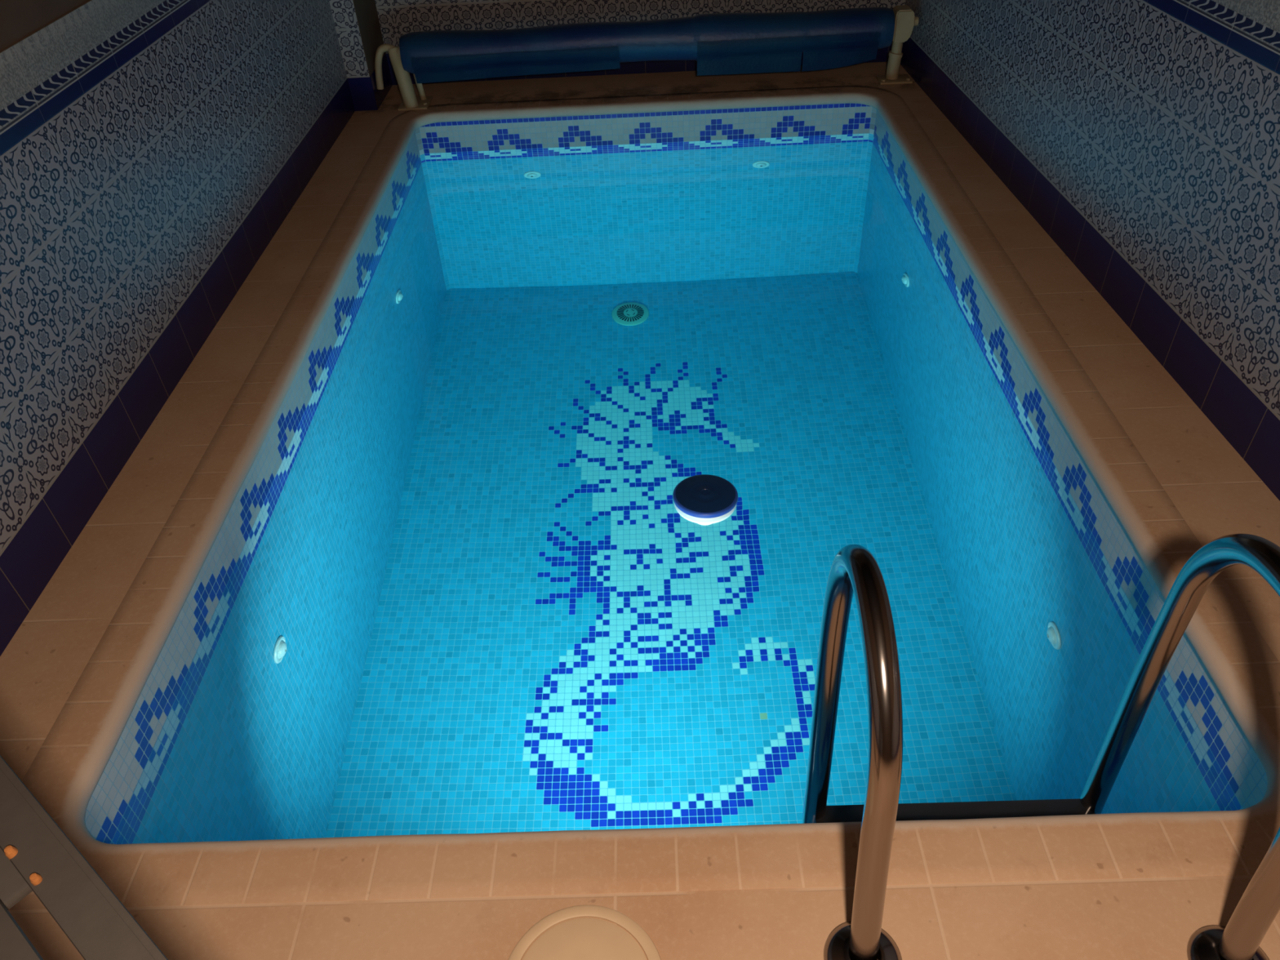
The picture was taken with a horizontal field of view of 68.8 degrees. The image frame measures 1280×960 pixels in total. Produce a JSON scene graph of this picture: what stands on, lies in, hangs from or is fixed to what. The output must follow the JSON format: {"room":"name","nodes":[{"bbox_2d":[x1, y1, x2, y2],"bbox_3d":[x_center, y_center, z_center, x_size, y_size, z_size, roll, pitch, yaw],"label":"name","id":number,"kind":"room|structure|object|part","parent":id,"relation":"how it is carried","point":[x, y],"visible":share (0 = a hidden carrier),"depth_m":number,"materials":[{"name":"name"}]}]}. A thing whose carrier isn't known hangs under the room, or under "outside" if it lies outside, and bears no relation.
{"room":"indoor swimming pool","nodes":[
{"label":"indoor swimming pool","id":0,"kind":"room"},
{"bbox_2d":[0,0,355,656],"bbox_3d":[-1.425,-0.682,1.156,0.100,2.600,7.076,-2,40,1],"label":"wall","id":1,"kind":"structure","parent":0,"point":[152,152],"depth_m":2.42,"materials":[{"name":"tile"}]},
{"bbox_2d":[84,131,419,844],"bbox_3d":[-1.011,0.150,3.557,0.001,1.768,3.621,-2,40,1],"label":"decorative tile border","id":2,"kind":"structure","parent":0,"point":[110,797],"depth_m":2.32,"materials":[{"name":"tile"}]},
{"bbox_2d":[328,0,377,111],"bbox_3d":[-1.352,-2.854,3.716,0.104,2.600,0.364,-2,40,1],"label":"wall pier","id":3,"kind":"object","parent":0,"point":[344,14],"visible":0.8,"depth_m":4.25,"materials":[{"name":"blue tile"}]},
{"bbox_2d":[414,127,424,155],"bbox_3d":[-1.017,-1.026,4.946,0.001,1.768,0.026,31,51,34],"label":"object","id":4,"kind":"object","parent":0,"point":[417,131],"visible":0.07,"depth_m":4.45,"materials":[{"name":"tile"}]},
{"bbox_2d":[0,62,1279,959],"bbox_3d":[0.149,0.270,1.980,3.059,0.050,7.196,-2,40,1],"label":"floor","id":5,"kind":"structure","parent":0,"point":[1215,491],"depth_m":1.93,"materials":[{"name":"tile"}]},
{"bbox_2d":[0,755,168,959],"bbox_3d":[-0.459,0.623,0.937,0.720,0.811,0.135,26,48,30],"label":"frame","id":6,"kind":"object","parent":5,"relation":"on","point":[37,856],"visible":1,"depth_m":0.70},
{"bbox_3d":[-0.629,0.271,0.779,0.346,0.010,0.107,26,48,30],"label":"gusset plate","id":7,"kind":"part","parent":6,"relation":"part of","materials":[{"name":"metal"}]},
{"bbox_2d":[508,905,661,959],"bbox_3d":[-0.085,0.751,1.385,0.246,0.004,0.246,-2,40,1],"label":"lid","id":8,"kind":"object","parent":5,"relation":"on","point":[585,938],"visible":1,"depth_m":1.44,"materials":[{"name":"plastic"}]},
{"bbox_3d":[-0.085,0.752,1.385,0.206,0.004,0.206,-2,40,1],"label":"plate","id":9,"kind":"part","parent":8,"relation":"part of","materials":[{"name":"plastic"}]},
{"bbox_2d":[374,4,919,111],"bbox_3d":[0.013,-1.952,4.329,2.519,0.318,0.165,-2,40,1],"label":"reel","id":10,"kind":"object","parent":5,"relation":"on","point":[905,20],"visible":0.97,"depth_m":4.33,"materials":[{"name":"beige paint"}]},
{"bbox_3d":[-1.179,-1.930,4.360,0.137,0.193,0.043,-7,40,-4],"label":"crank handle","id":11,"kind":"part","parent":10,"relation":"part of","materials":[{"name":"beige paint"}]},
{"bbox_3d":[-1.105,-1.874,4.358,0.068,0.257,0.137,-26,45,-25],"label":"leg","id":12,"kind":"part","parent":10,"relation":"part of","materials":[{"name":"beige paint"}]},
{"bbox_3d":[-1.069,-1.794,4.451,0.138,0.010,0.165,-2,40,1],"label":"plate","id":13,"kind":"part","parent":10,"relation":"part of","materials":[{"name":"beige paint"}]},
{"bbox_2d":[399,7,894,83],"bbox_3d":[0.026,-2.000,4.315,2.240,0.249,0.195,-2,40,1],"label":"cover","id":14,"kind":"object","parent":10,"relation":"on","point":[720,43],"visible":1,"depth_m":4.24,"materials":[{"name":"blue plastic"}]},
{"bbox_3d":[1.190,-1.968,4.358,0.067,0.180,0.064,-2,40,1],"label":"leg","id":15,"kind":"part","parent":10,"relation":"part of","materials":[{"name":"beige paint"}]},
{"bbox_3d":[1.202,-1.895,4.420,0.150,0.010,0.110,-2,40,1],"label":"plate","id":16,"kind":"part","parent":10,"relation":"part of","materials":[{"name":"beige paint"}]},
{"bbox_3d":[1.252,-2.089,4.256,0.030,0.039,0.039,-2,40,1],"label":"clamp knob","id":17,"kind":"part","parent":10,"relation":"part of","materials":[{"name":"beige paint"}]},
{"bbox_2d":[22,85,1279,906],"bbox_3d":[0.035,-0.564,2.967,2.347,0.047,3.832,-2,40,1],"label":"pool coping","id":18,"kind":"object","parent":5,"relation":"on","point":[64,775],"visible":0.98,"depth_m":1.68,"materials":[{"name":"tile"}]},
{"bbox_2d":[804,533,1279,959],"bbox_3d":[0.608,0.778,1.681,0.648,1.623,0.511,-2,40,1],"label":"pool ladder","id":19,"kind":"object","parent":5,"relation":"attached to","point":[854,570],"visible":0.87,"depth_m":1.34,"materials":[{"name":"silver metal"}]},
{"bbox_3d":[0.342,0.776,1.717,0.043,1.602,0.451,-2,40,1],"label":"handrail","id":20,"kind":"part","parent":19,"relation":"part of","materials":[{"name":"silver metal"}]},
{"bbox_3d":[0.875,0.763,1.681,0.043,1.623,0.449,-2,40,1],"label":"handrail","id":21,"kind":"part","parent":19,"relation":"part of","materials":[{"name":"silver metal"}]},
{"bbox_2d":[374,0,905,84],"bbox_3d":[-0.056,-2.416,4.405,2.832,0.930,0.100,-2,40,1],"label":"wall","id":22,"kind":"structure","parent":0,"point":[397,18],"depth_m":4.48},
{"bbox_2d":[352,0,385,76],"bbox_3d":[-1.302,-2.915,3.666,0.002,2.448,0.364,-2,40,1],"label":"trim","id":23,"kind":"structure","parent":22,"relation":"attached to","point":[366,11],"depth_m":4.33,"materials":[{"name":"brown paint"}]},
{"bbox_2d":[369,53,392,110],"bbox_3d":[-1.246,-1.924,4.505,0.004,0.152,0.364,-2,40,1],"label":"baseboard","id":24,"kind":"structure","parent":22,"relation":"attached to","point":[380,95],"depth_m":4.53,"materials":[{"name":"blue tile"}]},
{"bbox_2d":[419,103,871,153],"bbox_3d":[0.057,-1.073,4.930,2.132,1.768,0.001,-2,40,1],"label":"wall","id":25,"kind":"structure","parent":0,"point":[834,118],"depth_m":4.43,"materials":[{"name":"tile"}]},
{"bbox_2d":[869,106,876,133],"bbox_3d":[1.131,-1.108,4.900,0.026,1.768,0.001,31,51,34],"label":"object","id":26,"kind":"object","parent":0,"point":[873,109],"visible":0.06,"depth_m":4.40,"materials":[{"name":"tile"}]},
{"bbox_2d":[873,109,1267,808],"bbox_3d":[1.156,0.067,3.511,0.001,1.768,3.621,-2,40,1],"label":"wall","id":27,"kind":"structure","parent":0,"point":[1239,762],"depth_m":2.31,"materials":[{"name":"tile"}]},
{"bbox_2d":[900,0,1279,500],"bbox_3d":[1.493,-0.155,1.635,0.100,0.930,7.087,-4,40,-1],"label":"wall","id":28,"kind":"structure","parent":0,"point":[1142,137],"depth_m":2.52,"materials":[{"name":"tile"}]},
{"bbox_3d":[0.108,0.748,4.076,2.169,0.036,3.658,-2,40,1],"label":"floor","id":29,"kind":"structure","parent":0,"visible":0},
{"bbox_2d":[109,133,1243,844],"bbox_3d":[0.076,0.181,3.596,2.193,1.605,3.682,-2,40,1],"label":"pool water","id":30,"kind":"object","parent":29,"relation":"on","point":[468,590],"visible":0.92,"depth_m":2.37,"materials":[{"name":"blue liquid"}]},
{"bbox_2d":[672,474,737,522],"bbox_3d":[0.176,0.080,2.515,0.173,0.126,0.173,9,42,14],"label":"dispenser","id":31,"kind":"object","parent":30,"relation":"on","point":[702,498],"visible":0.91,"depth_m":2.46,"materials":[{"name":"blue plastic"}]}
]}

